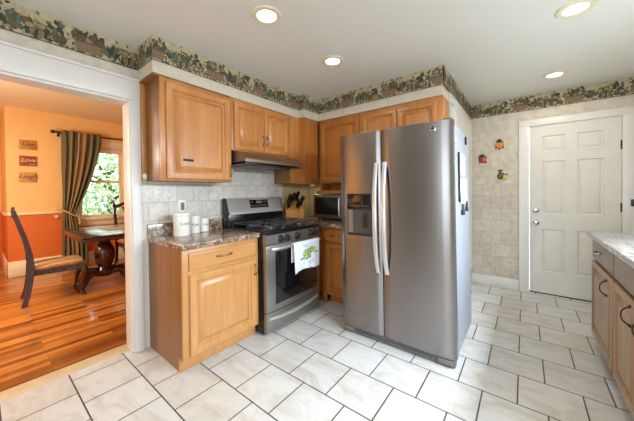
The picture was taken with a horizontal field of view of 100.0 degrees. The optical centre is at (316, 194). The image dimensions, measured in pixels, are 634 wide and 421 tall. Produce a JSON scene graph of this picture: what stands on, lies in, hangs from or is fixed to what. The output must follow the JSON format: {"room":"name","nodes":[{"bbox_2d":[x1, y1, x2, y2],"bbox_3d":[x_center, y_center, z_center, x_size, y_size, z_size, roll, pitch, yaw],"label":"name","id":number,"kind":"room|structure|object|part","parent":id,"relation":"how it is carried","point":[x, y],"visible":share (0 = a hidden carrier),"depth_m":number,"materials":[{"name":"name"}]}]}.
{"room":"kitchen","nodes":[
{"label":"kitchen","id":0,"kind":"room"},
{"bbox_2d":[0,109,6,263],"bbox_3d":[-5.951,-0.029,3.739,1.309,2.620,2.270,0,1,38],"label":"wall","id":1,"kind":"structure","parent":0,"point":[3,219],"depth_m":4.55,"materials":[{"name":"orange paint"}]},
{"bbox_2d":[0,80,122,124],"bbox_3d":[-3.704,-1.409,3.564,5.069,0.100,5.000,0,1,38],"label":"ceiling","id":2,"kind":"structure","parent":0,"point":[11,94],"depth_m":3.97,"materials":[{"name":"paint"}]},
{"bbox_2d":[0,258,126,391],"bbox_3d":[-3.705,1.311,3.616,5.000,0.100,4.800,0,1,38],"label":"floor","id":3,"kind":"structure","parent":0,"point":[60,327],"depth_m":2.62,"materials":[{"name":"brown wood"}]},
{"bbox_2d":[10,207,88,308],"bbox_3d":[-3.290,0.697,3.290,0.496,1.133,0.645,0,1,41],"label":"dining chair","id":4,"kind":"object","parent":3,"relation":"on","point":[71,262],"visible":0.91,"depth_m":3.15,"materials":[{"name":"brown wood"}]},
{"bbox_3d":[-3.494,0.196,3.055,0.450,0.123,0.030,0,1,41],"label":"crest rail","id":5,"kind":"part","parent":4,"relation":"part of","materials":[{"name":"brown wood"}]},
{"bbox_3d":[-3.597,0.716,3.245,0.042,1.095,0.174,0,1,41],"label":"post","id":6,"kind":"part","parent":4,"relation":"part of","materials":[{"name":"brown wood"}]},
{"bbox_3d":[-3.291,0.716,2.979,0.042,1.095,0.174,0,1,41],"label":"post","id":7,"kind":"part","parent":4,"relation":"part of","materials":[{"name":"brown wood"}]},
{"bbox_3d":[-3.258,0.910,3.326,0.470,0.090,0.485,0,1,41],"label":"seat frame","id":8,"kind":"part","parent":4,"relation":"part of","materials":[{"name":"brown wood"}]},
{"bbox_2d":[34,255,84,269],"bbox_3d":[-3.249,0.834,3.337,0.472,0.058,0.479,0,1,41],"label":"seat cushion","id":9,"kind":"object","parent":4,"relation":"on","point":[70,261],"depth_m":3.24,"materials":[{"name":"fabric"}]},
{"bbox_3d":[-3.262,1.070,3.636,0.084,0.378,0.097,0,1,41],"label":"leg","id":10,"kind":"part","parent":4,"relation":"part of","materials":[{"name":"brown wood"}]},
{"bbox_3d":[-2.951,1.070,3.366,0.084,0.378,0.097,0,1,41],"label":"leg","id":11,"kind":"part","parent":4,"relation":"part of","materials":[{"name":"brown wood"}]},
{"bbox_2d":[60,224,124,292],"bbox_3d":[-2.616,0.862,4.239,1.250,0.761,1.965,0,1,38],"label":"dining table","id":12,"kind":"object","parent":3,"relation":"on","point":[104,251],"visible":0.41,"depth_m":3.60,"materials":[{"name":"brown wood"}]},
{"bbox_2d":[99,226,124,230],"bbox_3d":[-2.869,0.483,3.957,0.400,0.006,0.510,0,1,38],"label":"placemat","id":13,"kind":"object","parent":12,"relation":"on","point":[119,227],"visible":0.51,"depth_m":3.84,"materials":[{"name":"beige fabric"}]},
{"bbox_2d":[112,202,124,263],"bbox_3d":[-3.334,0.680,4.836,0.645,1.133,0.496,0,1,36],"label":"dining chair","id":14,"kind":"object","parent":3,"relation":"on","point":[118,242],"visible":0.19,"depth_m":4.78,"materials":[{"name":"brown wood"}]},
{"bbox_3d":[-3.644,0.699,4.810,0.174,1.095,0.042,0,1,36],"label":"post","id":15,"kind":"part","parent":14,"relation":"part of","materials":[{"name":"brown wood"}]},
{"bbox_3d":[-3.584,0.175,5.008,0.030,0.123,0.450,0,1,36],"label":"crest rail","id":16,"kind":"part","parent":14,"relation":"part of","materials":[{"name":"brown wood"}]},
{"bbox_2d":[117,239,124,244],"bbox_3d":[-3.284,0.818,4.802,0.479,0.058,0.472,0,1,36],"label":"seat cushion","id":17,"kind":"object","parent":14,"relation":"on","point":[119,241],"depth_m":4.66,"materials":[{"name":"fabric"}]},
{"bbox_2d":[4,106,123,261],"bbox_3d":[-3.945,-0.064,5.129,0.140,2.620,2.670,0,1,38],"label":"wall","id":18,"kind":"structure","parent":0,"point":[43,233],"depth_m":4.30,"materials":[{"name":"orange paint"}]},
{"bbox_2d":[18,172,36,181],"bbox_3d":[-4.565,-0.283,4.198,0.027,0.155,0.202,0,1,38],"label":"word sign","id":19,"kind":"object","parent":18,"relation":"attached to","point":[22,176],"visible":1,"depth_m":4.18,"materials":[{"name":"beige paint"}]},
{"bbox_2d":[19,155,35,165],"bbox_3d":[-4.566,-0.538,4.197,0.027,0.155,0.185,0,1,38],"label":"word sign","id":20,"kind":"object","parent":18,"relation":"attached to","point":[23,160],"visible":1,"depth_m":4.19,"materials":[{"name":"paint"}]},
{"bbox_2d":[19,139,35,149],"bbox_3d":[-4.568,-0.793,4.195,0.027,0.145,0.185,0,1,38],"label":"word sign","id":21,"kind":"object","parent":18,"relation":"attached to","point":[23,144],"visible":1,"depth_m":4.19,"materials":[{"name":"yellow paint"}]},
{"bbox_2d":[0,210,61,215],"bbox_3d":[-4.416,0.279,5.483,1.362,0.035,2.682,0,1,38],"label":"trim","id":22,"kind":"structure","parent":18,"relation":"attached to","point":[1,211],"depth_m":4.27,"materials":[{"name":"beige paint"}]},
{"bbox_2d":[1,247,124,277],"bbox_3d":[-4.409,1.126,5.497,1.356,0.240,2.676,0,1,38],"label":"baseboard","id":23,"kind":"structure","parent":18,"relation":"attached to","point":[17,268],"depth_m":4.17,"materials":[{"name":"beige paint"}]},
{"bbox_2d":[50,129,122,140],"bbox_3d":[-3.960,-1.037,4.881,0.141,0.092,1.350,0,1,38],"label":"curtain rod","id":24,"kind":"object","parent":18,"relation":"attached to","point":[52,130],"visible":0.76,"depth_m":4.47,"materials":[{"name":"brown metal"}]},
{"bbox_2d":[56,130,100,263],"bbox_3d":[-4.068,0.056,4.563,0.606,2.275,0.205,-1,1,-41],"label":"curtain","id":25,"kind":"object","parent":24,"relation":"hanging from","point":[80,151],"visible":0.87,"depth_m":4.52,"materials":[{"name":"fabric"}]},
{"bbox_2d":[77,140,123,225],"bbox_3d":[-4.027,-0.237,4.968,0.190,1.570,1.020,0,1,38],"label":"window","id":26,"kind":"structure","parent":18,"relation":"in","point":[106,187],"depth_m":5.03,"materials":[{"name":"beige paint"}]},
{"bbox_3d":[-4.040,0.063,4.983,0.030,0.670,0.634,0,1,38],"label":"sash","id":27,"kind":"part","parent":26,"relation":"part of","materials":[{"name":"beige paint"}]},
{"bbox_3d":[-4.040,0.063,4.983,0.004,0.590,0.554,0,1,38],"label":"pane","id":28,"kind":"part","parent":26,"relation":"part of","materials":[{"name":"clear glass"}]},
{"bbox_3d":[-4.074,-0.554,4.998,0.004,0.555,0.554,0,1,38],"label":"pane","id":29,"kind":"part","parent":26,"relation":"part of","materials":[{"name":"clear glass"}]},
{"bbox_3d":[-4.074,-0.554,4.998,0.030,0.635,0.634,0,1,38],"label":"sash","id":30,"kind":"part","parent":26,"relation":"part of","materials":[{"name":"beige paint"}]},
{"bbox_2d":[100,148,120,154],"bbox_3d":[-4.023,-0.827,4.953,0.025,0.090,0.620,0,1,38],"label":"roller shade","id":31,"kind":"object","parent":26,"relation":"attached to","point":[117,151],"depth_m":5.06,"materials":[{"name":"beige paint"}]},
{"bbox_2d":[0,344,129,402],"bbox_3d":[-2.100,1.316,1.507,0.123,0.106,1.750,0,1,38],"label":"trim","id":32,"kind":"structure","parent":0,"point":[12,392],"depth_m":1.87,"materials":[{"name":"beige wood"}]},
{"bbox_2d":[0,0,308,348],"bbox_3d":[-1.672,-0.090,1.939,0.130,2.700,5.100,0,1,38],"label":"wall","id":33,"kind":"structure","parent":0,"point":[7,36],"depth_m":1.93,"materials":[{"name":"beige paint"}]},
{"bbox_2d":[0,0,137,69],"bbox_3d":[-2.313,-1.067,1.006,0.006,0.183,2.849,0,1,38],"label":"trim","id":34,"kind":"structure","parent":33,"relation":"attached to","point":[14,17],"depth_m":1.79,"materials":[{"name":"multicoloured paper"}]},
{"bbox_2d":[0,40,143,353],"bbox_3d":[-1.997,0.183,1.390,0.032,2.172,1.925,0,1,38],"label":"trim","id":35,"kind":"structure","parent":33,"relation":"attached to","point":[15,59],"depth_m":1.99,"materials":[{"name":"white paint"}]},
{"bbox_2d":[137,35,151,70],"bbox_3d":[-1.326,-1.088,2.040,0.288,0.183,0.001,0,1,38],"label":"trim","id":36,"kind":"structure","parent":33,"relation":"attached to","point":[144,51],"depth_m":2.03,"materials":[{"name":"multicoloured paper"}]},
{"bbox_2d":[139,72,232,182],"bbox_3d":[-1.091,-0.513,2.289,0.341,0.798,0.660,0,1,38],"label":"upper cabinet","id":37,"kind":"object","parent":33,"relation":"attached to","point":[186,127],"visible":1,"depth_m":2.14,"materials":[{"name":"brown wood"}]},
{"bbox_3d":[-0.975,-0.499,2.240,0.024,0.738,0.557,0,1,38],"label":"door","id":38,"kind":"part","parent":37,"relation":"part of","materials":[{"name":"brown wood"}]},
{"bbox_2d":[141,168,282,235],"bbox_3d":[-0.933,-0.069,2.774,0.006,0.775,1.588,0,1,38],"label":"backsplash","id":39,"kind":"structure","parent":33,"relation":"attached to","point":[204,200],"depth_m":2.56,"materials":[{"name":"grey tile"}]},
{"bbox_2d":[153,185,162,198],"bbox_3d":[-1.339,-0.026,2.242,0.010,0.114,0.070,0,1,38],"label":"wall outlet","id":40,"kind":"object","parent":39,"relation":"attached to","point":[158,189],"visible":1,"depth_m":2.24,"materials":[{"name":"white plastic"}]},
{"bbox_2d":[178,200,185,212],"bbox_3d":[-1.216,0.100,2.400,0.009,0.114,0.070,0,1,38],"label":"wall outlet","id":41,"kind":"object","parent":39,"relation":"attached to","point":[181,203],"visible":0.91,"depth_m":2.39,"materials":[{"name":"grey plastic"}]},
{"bbox_2d":[231,97,289,157],"bbox_3d":[-0.645,-0.675,2.860,0.340,0.494,0.791,0,1,38],"label":"upper cabinet","id":42,"kind":"object","parent":33,"relation":"attached to","point":[254,128],"visible":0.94,"depth_m":2.73,"materials":[{"name":"brown wood"}]},
{"bbox_3d":[-0.667,-0.662,2.634,0.024,0.448,0.359,0,1,38],"label":"door","id":43,"kind":"part","parent":42,"relation":"part of","materials":[{"name":"brown wood"}]},
{"bbox_2d":[231,150,301,170],"bbox_3d":[-0.587,-0.354,2.834,0.460,0.146,0.769,0,1,38],"label":"range hood","id":44,"kind":"object","parent":42,"relation":"attached to","point":[239,159],"visible":0.93,"depth_m":2.63,"materials":[{"name":"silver metal"}]},
{"bbox_3d":[-0.442,-0.667,2.922,0.024,0.448,0.360,0,1,38],"label":"door","id":45,"kind":"part","parent":42,"relation":"part of","materials":[{"name":"brown wood"}]},
{"bbox_2d":[274,116,317,184],"bbox_3d":[-0.259,-0.534,3.328,0.373,0.794,0.416,0,1,38],"label":"upper cabinet","id":46,"kind":"object","parent":33,"relation":"attached to","point":[303,131],"visible":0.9,"depth_m":3.21,"materials":[{"name":"brown wood"}]},
{"bbox_3d":[-0.268,-0.535,3.170,0.010,0.790,0.156,0,1,38],"label":"panel","id":47,"kind":"part","parent":46,"relation":"part of","materials":[{"name":"brown wood"}]},
{"bbox_2d":[138,59,456,127],"bbox_3d":[0.345,-1.070,2.905,1.861,0.272,3.416,0,1,38],"label":"trim","id":48,"kind":"structure","parent":33,"relation":"attached to","point":[151,66],"depth_m":2.62,"materials":[{"name":"beige paint"}]},
{"bbox_2d":[0,281,633,420],"bbox_3d":[0.228,1.299,1.305,3.795,0.100,6.396,0,1,38],"label":"floor","id":49,"kind":"structure","parent":0,"point":[523,355],"depth_m":1.80,"materials":[{"name":"grey tile"}]},
{"bbox_2d":[148,238,258,372],"bbox_3d":[-0.931,0.813,2.259,0.643,0.871,0.664,0,1,38],"label":"base cabinet","id":50,"kind":"object","parent":49,"relation":"on","point":[203,301],"visible":0.94,"depth_m":2.02,"materials":[{"name":"brown wood"}]},
{"bbox_3d":[-1.158,0.818,2.031,0.564,0.871,0.020,0,1,38],"label":"panel","id":51,"kind":"part","parent":50,"relation":"part of","materials":[{"name":"brown wood"}]},
{"bbox_2d":[147,218,259,250],"bbox_3d":[-0.947,0.307,2.255,0.612,0.139,0.677,0,1,38],"label":"countertop","id":52,"kind":"structure","parent":50,"relation":"on","point":[162,233],"depth_m":2.17,"materials":[{"name":"brown stone"}]},
{"bbox_2d":[173,212,189,236],"bbox_3d":[-1.129,0.243,2.220,0.131,0.188,0.131,0,1,38],"label":"canister","id":53,"kind":"object","parent":52,"relation":"on","point":[181,220],"visible":1,"depth_m":2.17,"materials":[{"name":"white ceramic"}]},
{"bbox_3d":[-1.130,0.161,2.219,0.131,0.025,0.131,0,1,38],"label":"lid","id":54,"kind":"part","parent":53,"relation":"part of","materials":[{"name":"white ceramic"}]},
{"bbox_2d":[190,216,199,233],"bbox_3d":[-1.088,0.261,2.353,0.096,0.148,0.096,0,1,38],"label":"canister","id":55,"kind":"object","parent":52,"relation":"on","point":[194,220],"visible":0.96,"depth_m":2.32,"materials":[{"name":"white ceramic"}]},
{"bbox_2d":[200,218,208,231],"bbox_3d":[-1.049,0.274,2.460,0.090,0.118,0.090,0,1,38],"label":"canister","id":56,"kind":"object","parent":52,"relation":"on","point":[204,222],"visible":0.84,"depth_m":2.42,"materials":[{"name":"white ceramic"}]},
{"bbox_3d":[-0.732,0.764,2.104,0.018,0.774,0.661,0,1,38],"label":"frame","id":57,"kind":"part","parent":50,"relation":"part of","materials":[{"name":"brown wood"}]},
{"bbox_3d":[-0.717,0.469,2.093,0.020,0.124,0.584,0,1,38],"label":"drawer","id":58,"kind":"part","parent":50,"relation":"part of","materials":[{"name":"brown wood"}]},
{"bbox_3d":[-0.712,0.849,2.096,0.024,0.576,0.584,0,1,38],"label":"door","id":59,"kind":"part","parent":50,"relation":"part of","materials":[{"name":"brown wood"}]},
{"bbox_2d":[222,197,320,333],"bbox_3d":[-0.440,0.633,2.779,0.717,1.210,0.759,0,1,38],"label":"gas range","id":60,"kind":"object","parent":49,"relation":"on","point":[284,296],"visible":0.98,"depth_m":2.55,"materials":[{"name":"silver metal"}]},
{"bbox_3d":[-0.454,0.307,2.532,0.130,0.025,0.130,0,1,38],"label":"burner","id":61,"kind":"part","parent":60,"relation":"part of","materials":[{"name":"black metal"}]},
{"bbox_2d":[229,221,318,234],"bbox_3d":[-0.428,0.330,2.763,0.547,0.026,0.757,0,1,38],"label":"cooktop","id":62,"kind":"object","parent":60,"relation":"in","point":[295,227],"depth_m":2.60,"materials":[{"name":"black metal"}]},
{"bbox_3d":[-0.318,0.399,2.414,0.044,0.059,0.060,0,1,38],"label":"knob","id":63,"kind":"part","parent":60,"relation":"part of","materials":[{"name":"black plastic"}]},
{"bbox_3d":[-0.223,0.737,2.611,0.045,0.592,0.747,0,1,38],"label":"oven door","id":64,"kind":"part","parent":60,"relation":"part of","materials":[{"name":"silver metal"}]},
{"bbox_3d":[-0.225,0.391,2.606,0.050,0.095,0.751,0,1,38],"label":"control panel","id":65,"kind":"part","parent":60,"relation":"part of","materials":[{"name":"silver metal"}]},
{"bbox_3d":[-0.220,1.124,2.616,0.043,0.168,0.747,0,1,38],"label":"storage drawer","id":66,"kind":"part","parent":60,"relation":"part of","materials":[{"name":"silver metal"}]},
{"bbox_3d":[-0.195,1.098,2.596,0.021,0.052,0.691,0,1,38],"label":"handle","id":67,"kind":"part","parent":60,"relation":"part of","materials":[{"name":"silver metal"}]},
{"bbox_3d":[-0.184,0.466,2.575,0.062,0.026,0.706,0,1,38],"label":"handle","id":68,"kind":"part","parent":60,"relation":"part of","materials":[{"name":"silver metal"}]},
{"bbox_2d":[291,237,318,274],"bbox_3d":[-0.102,0.593,2.639,0.051,0.292,0.390,0,1,38],"label":"dish towel","id":69,"kind":"object","parent":60,"relation":"hanging from","point":[305,254],"visible":0.99,"depth_m":2.60,"materials":[{"name":"white fabric"}]},
{"bbox_2d":[300,244,317,261],"bbox_3d":[-0.071,0.580,2.648,0.012,0.190,0.293,0,1,38],"label":"print","id":70,"kind":"object","parent":69,"relation":"attached to","point":[308,252],"depth_m":2.64,"materials":[{"name":"green fabric"}]},
{"bbox_2d":[319,226,342,303],"bbox_3d":[0.130,0.791,3.235,1.075,0.871,0.651,0,1,38],"label":"base cabinet","id":71,"kind":"object","parent":49,"relation":"on","point":[330,243],"visible":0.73,"depth_m":2.99,"materials":[{"name":"brown wood"}]},
{"bbox_2d":[293,217,341,227],"bbox_3d":[0.122,0.335,3.234,1.092,0.041,0.652,0,1,38],"label":"countertop","id":72,"kind":"structure","parent":71,"relation":"on","point":[323,222],"depth_m":3.08,"materials":[{"name":"brown stone"}]},
{"bbox_2d":[284,202,303,219],"bbox_3d":[-0.298,0.202,3.422,0.230,0.225,0.185,-1,1,-14],"label":"knife block","id":73,"kind":"object","parent":72,"relation":"on","point":[292,212],"visible":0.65,"depth_m":3.35,"materials":[{"name":"brown wood"}]},
{"bbox_2d":[294,191,299,201],"bbox_3d":[-0.256,0.019,3.428,0.049,0.138,0.112,-1,1,-39],"label":"knife","id":74,"kind":"object","parent":73,"relation":"in","point":[298,192],"visible":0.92,"depth_m":3.40,"materials":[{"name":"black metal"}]},
{"bbox_2d":[296,199,301,207],"bbox_3d":[-0.231,0.105,3.337,0.059,0.117,0.104,-1,1,-39],"label":"knife","id":75,"kind":"object","parent":73,"relation":"in","point":[299,201],"visible":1,"depth_m":3.31,"materials":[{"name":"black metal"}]},
{"bbox_2d":[313,194,341,218],"bbox_3d":[0.196,0.152,3.408,0.483,0.317,0.270,0,1,38],"label":"microwave","id":76,"kind":"object","parent":72,"relation":"on","point":[325,205],"visible":0.65,"depth_m":3.34,"materials":[{"name":"silver metal"}]},
{"bbox_3d":[0.253,0.455,2.908,0.408,0.140,0.020,0,1,38],"label":"drawer","id":77,"kind":"part","parent":71,"relation":"part of","materials":[{"name":"brown wood"}]},
{"bbox_3d":[0.256,0.830,2.911,0.408,0.576,0.024,0,1,38],"label":"door","id":78,"kind":"part","parent":71,"relation":"part of","materials":[{"name":"brown wood"}]},
{"bbox_2d":[340,117,470,367],"bbox_3d":[0.789,0.338,2.396,0.955,1.784,0.784,0,1,38],"label":"refrigerator","id":79,"kind":"object","parent":49,"relation":"on","point":[406,235],"depth_m":2.08,"materials":[{"name":"grey metal"}]},
{"bbox_3d":[0.304,1.206,2.409,0.100,0.057,0.042,0,1,38],"label":"leg","id":80,"kind":"part","parent":79,"relation":"part of","materials":[{"name":"grey plastic"}]},
{"bbox_3d":[0.395,0.319,2.331,0.413,1.706,0.072,0,1,38],"label":"freezer door","id":81,"kind":"part","parent":79,"relation":"part of","materials":[{"name":"silver metal"}]},
{"bbox_3d":[0.483,0.189,2.182,0.044,0.915,0.074,0,1,38],"label":"handle","id":82,"kind":"part","parent":79,"relation":"part of","materials":[{"name":"silver metal"}]},
{"bbox_3d":[0.543,0.189,2.135,0.044,0.915,0.074,0,1,38],"label":"handle","id":83,"kind":"part","parent":79,"relation":"part of","materials":[{"name":"silver metal"}]},
{"bbox_3d":[0.765,0.318,2.042,0.557,1.706,0.072,0,1,38],"label":"fridge door","id":84,"kind":"part","parent":79,"relation":"part of","materials":[{"name":"silver metal"}]},
{"bbox_3d":[0.930,1.206,1.921,0.100,0.057,0.042,0,1,38],"label":"leg","id":85,"kind":"part","parent":79,"relation":"part of","materials":[{"name":"grey plastic"}]},
{"bbox_3d":[1.085,-0.138,2.026,0.015,0.380,0.041,0,1,38],"label":"magnetic strip","id":86,"kind":"part","parent":79,"relation":"part of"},
{"bbox_2d":[460,153,464,175],"bbox_3d":[1.185,-0.243,2.163,0.003,0.175,0.228,0,1,38],"label":"paper note","id":87,"kind":"object","parent":79,"relation":"attached to","point":[462,157],"visible":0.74,"depth_m":2.16,"materials":[{"name":"white paper"}]},
{"bbox_2d":[461,204,464,214],"bbox_3d":[1.148,0.113,2.089,0.026,0.085,0.026,-1,1,-30],"label":"pen clip","id":88,"kind":"object","parent":79,"relation":"attached to","point":[463,210],"visible":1,"depth_m":2.09,"materials":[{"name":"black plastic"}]},
{"bbox_2d":[460,178,467,203],"bbox_3d":[1.208,-0.036,2.183,0.010,0.200,0.275,0,1,38],"label":"paper note","id":89,"kind":"object","parent":79,"relation":"attached to","point":[463,181],"visible":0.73,"depth_m":2.18,"materials":[{"name":"white paper"}]},
{"bbox_2d":[592,240,617,373],"bbox_3d":[2.292,0.788,1.719,0.711,0.871,0.667,0,1,38],"label":"base cabinet","id":90,"kind":"object","parent":49,"relation":"on","point":[603,266],"visible":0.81,"depth_m":1.84,"materials":[{"name":"brown wood"}]},
{"bbox_3d":[1.905,0.617,1.772,0.037,0.118,0.018,0,1,38],"label":"handle","id":91,"kind":"part","parent":90,"relation":"part of","materials":[{"name":"brown metal"}]},
{"bbox_3d":[2.048,0.436,1.902,0.020,0.140,0.643,0,1,38],"label":"drawer","id":92,"kind":"part","parent":90,"relation":"part of","materials":[{"name":"brown wood"}]},
{"bbox_2d":[613,256,633,418],"bbox_3d":[1.804,0.800,1.094,0.711,0.871,0.916,0,1,38],"label":"base cabinet","id":93,"kind":"object","parent":49,"relation":"on","point":[623,290],"visible":0.94,"depth_m":1.46,"materials":[{"name":"brown wood"}]},
{"bbox_2d":[587,231,633,268],"bbox_3d":[2.059,0.289,1.353,0.750,0.137,1.675,0,1,38],"label":"countertop","id":94,"kind":"structure","parent":93,"relation":"on","point":[621,245],"depth_m":1.75,"materials":[{"name":"grey stone"}]},
{"bbox_3d":[1.560,0.448,1.277,0.020,0.140,0.892,0,1,38],"label":"drawer","id":95,"kind":"part","parent":93,"relation":"part of","materials":[{"name":"brown wood"}]},
{"bbox_3d":[1.599,0.625,1.379,0.037,0.118,0.018,0,1,38],"label":"handle","id":96,"kind":"part","parent":93,"relation":"part of","materials":[{"name":"brown metal"}]},
{"bbox_3d":[1.578,0.751,1.269,0.018,0.774,0.916,0,1,38],"label":"frame","id":97,"kind":"part","parent":93,"relation":"part of","materials":[{"name":"brown wood"}]},
{"bbox_2d":[9,0,633,105],"bbox_3d":[0.182,-1.237,1.293,3.850,0.100,6.396,0,1,38],"label":"ceiling","id":98,"kind":"structure","parent":0,"point":[493,50],"depth_m":2.01,"materials":[{"name":"paint"}]},
{"bbox_2d":[152,35,298,109],"bbox_3d":[-0.716,-1.100,2.582,0.004,0.183,1.601,0,1,38],"label":"trim","id":99,"kind":"structure","parent":98,"relation":"attached to","point":[163,51],"depth_m":2.36,"materials":[{"name":"multicoloured paper"}]},
{"bbox_2d":[251,5,281,24],"bbox_3d":[-0.332,-1.182,1.755,0.200,0.009,0.200,0,1,38],"label":"recessed light","id":100,"kind":"object","parent":98,"relation":"in","point":[262,14],"visible":1,"depth_m":1.74,"materials":[{"name":"white glass"}]},
{"bbox_2d":[298,94,303,110],"bbox_3d":[-0.192,-1.112,3.186,0.090,0.183,0.001,0,1,38],"label":"trim","id":101,"kind":"structure","parent":98,"relation":"attached to","point":[300,97],"depth_m":3.18,"materials":[{"name":"multicoloured paper"}]},
{"bbox_2d":[304,94,317,113],"bbox_3d":[-0.071,-1.114,3.265,0.001,0.183,0.270,0,1,38],"label":"trim","id":102,"kind":"structure","parent":98,"relation":"attached to","point":[310,103],"depth_m":3.25,"materials":[{"name":"multicoloured paper"}]},
{"bbox_2d":[322,55,343,66],"bbox_3d":[0.140,-1.193,2.372,0.200,0.009,0.200,0,1,38],"label":"recessed light","id":103,"kind":"object","parent":98,"relation":"in","point":[331,60],"visible":1,"depth_m":2.36,"materials":[{"name":"white glass"}]},
{"bbox_2d":[318,65,441,113],"bbox_3d":[0.586,-1.117,2.919,1.465,0.183,0.004,0,1,38],"label":"trim","id":104,"kind":"structure","parent":98,"relation":"attached to","point":[432,77],"depth_m":2.82,"materials":[{"name":"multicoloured paper"}]},
{"bbox_2d":[542,70,567,78],"bbox_3d":[2.412,-1.219,2.699,0.200,0.009,0.200,0,1,38],"label":"recessed light","id":105,"kind":"object","parent":98,"relation":"in","point":[555,74],"visible":1,"depth_m":2.69,"materials":[{"name":"white glass"}]},
{"bbox_2d":[555,0,597,18],"bbox_3d":[1.667,-1.201,1.714,0.200,0.009,0.200,0,1,38],"label":"recessed light","id":106,"kind":"object","parent":98,"relation":"in","point":[577,7],"visible":1,"depth_m":1.71,"materials":[{"name":"white glass"}]},
{"bbox_2d":[309,99,451,216],"bbox_3d":[0.648,0.004,3.302,1.850,2.436,0.100,0,1,38],"label":"wall","id":107,"kind":"structure","parent":0,"point":[450,104],"depth_m":3.71,"materials":[{"name":"beige paint"}]},
{"bbox_2d":[282,184,319,218],"bbox_3d":[0.163,0.080,3.274,1.120,0.445,0.543,0,1,38],"label":"backsplash corner","id":108,"kind":"structure","parent":107,"relation":"attached to","point":[308,191],"depth_m":3.74,"materials":[{"name":"beige tile"}]},
{"bbox_2d":[317,113,359,193],"bbox_3d":[0.314,-0.476,3.312,0.632,0.922,0.266,0,1,38],"label":"upper cabinet","id":109,"kind":"object","parent":107,"relation":"attached to","point":[330,131],"visible":0.54,"depth_m":3.25,"materials":[{"name":"brown wood"}]},
{"bbox_2d":[317,183,340,193],"bbox_3d":[0.321,-0.087,3.321,0.632,0.144,0.254,0,1,38],"label":"open shelf","id":110,"kind":"object","parent":109,"relation":"attached to","point":[332,188],"depth_m":3.44,"materials":[{"name":"brown wood"}]},
{"bbox_2d":[360,95,448,132],"bbox_3d":[0.907,-0.756,2.847,0.874,0.362,0.272,0,1,38],"label":"upper cabinet","id":111,"kind":"object","parent":107,"relation":"attached to","point":[434,108],"visible":0.61,"depth_m":2.69,"materials":[{"name":"brown wood"}]},
{"bbox_3d":[0.667,-0.739,2.877,0.396,0.301,0.024,0,1,38],"label":"door","id":112,"kind":"part","parent":111,"relation":"part of","materials":[{"name":"brown wood"}]},
{"bbox_3d":[0.981,-0.739,2.632,0.376,0.301,0.024,0,1,38],"label":"door","id":113,"kind":"part","parent":111,"relation":"part of","materials":[{"name":"brown wood"}]},
{"bbox_2d":[452,105,454,124],"bbox_3d":[1.730,-0.006,3.267,0.100,2.436,1.174,0,1,38],"label":"wall","id":114,"kind":"structure","parent":0,"point":[453,109],"depth_m":2.83,"materials":[{"name":"white paint"}]},
{"bbox_2d":[444,65,470,118],"bbox_3d":[1.657,-1.129,3.067,0.004,0.183,1.544,0,1,38],"label":"trim","id":115,"kind":"structure","parent":114,"relation":"attached to","point":[450,83],"depth_m":2.89,"materials":[{"name":"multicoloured paper"}]},
{"bbox_2d":[454,101,471,268],"bbox_3d":[1.822,-0.005,3.282,0.024,2.032,1.032,0,1,38],"label":"wall","id":116,"kind":"structure","parent":114,"relation":"attached to","point":[463,121],"depth_m":3.54,"materials":[{"name":"white paint"}]},
{"bbox_2d":[471,77,633,280],"bbox_3d":[2.866,-0.016,3.202,1.770,2.436,0.120,0,1,38],"label":"wall","id":117,"kind":"structure","parent":0,"point":[495,203],"depth_m":3.49,"materials":[{"name":"beige tile"}]},
{"bbox_2d":[477,154,487,163],"bbox_3d":[2.237,-0.492,3.595,0.125,0.136,0.030,0,1,38],"label":"plaque","id":118,"kind":"object","parent":117,"relation":"attached to","point":[483,158],"visible":1,"depth_m":3.59,"materials":[{"name":"red ceramic"}]},
{"bbox_2d":[472,273,518,289],"bbox_3d":[2.356,1.142,3.535,0.522,0.122,0.016,0,1,38],"label":"baseboard","id":119,"kind":"structure","parent":117,"relation":"attached to","point":[479,278],"depth_m":3.52,"materials":[{"name":"white paint"}]},
{"bbox_2d":[494,139,504,149],"bbox_3d":[2.386,-0.665,3.475,0.125,0.148,0.027,0,1,38],"label":"plaque","id":120,"kind":"object","parent":117,"relation":"attached to","point":[499,144],"visible":1,"depth_m":3.47,"materials":[{"name":"multicoloured ceramic"}]},
{"bbox_2d":[496,169,507,179],"bbox_3d":[2.412,-0.273,3.462,0.137,0.146,0.033,0,1,38],"label":"plaque","id":121,"kind":"object","parent":117,"relation":"attached to","point":[500,174],"visible":1,"depth_m":3.46,"materials":[{"name":"multicoloured ceramic"}]},
{"bbox_2d":[471,77,633,118],"bbox_3d":[2.818,-1.141,3.138,1.745,0.183,0.004,0,1,38],"label":"trim","id":122,"kind":"structure","parent":117,"relation":"attached to","point":[625,86],"depth_m":3.12,"materials":[{"name":"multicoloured paper"}]},
{"bbox_2d":[530,291,591,301],"bbox_3d":[2.970,1.197,3.100,0.764,0.011,0.050,0,1,38],"label":"trim","id":123,"kind":"structure","parent":117,"relation":"attached to","point":[530,291],"depth_m":3.13,"materials":[{"name":"black plastic"}]},
{"bbox_2d":[530,116,622,300],"bbox_3d":[2.941,0.176,3.054,0.776,2.030,0.114,0,1,38],"label":"door","id":124,"kind":"structure","parent":117,"relation":"in","point":[575,167],"depth_m":3.08,"materials":[{"name":"beige paint"}]},
{"bbox_2d":[519,106,633,291],"bbox_3d":[2.968,0.139,3.099,0.980,2.127,0.122,0,1,38],"label":"trim","id":125,"kind":"structure","parent":117,"relation":"attached to","point":[627,167],"depth_m":3.07,"materials":[{"name":"white paint"}]}
]}

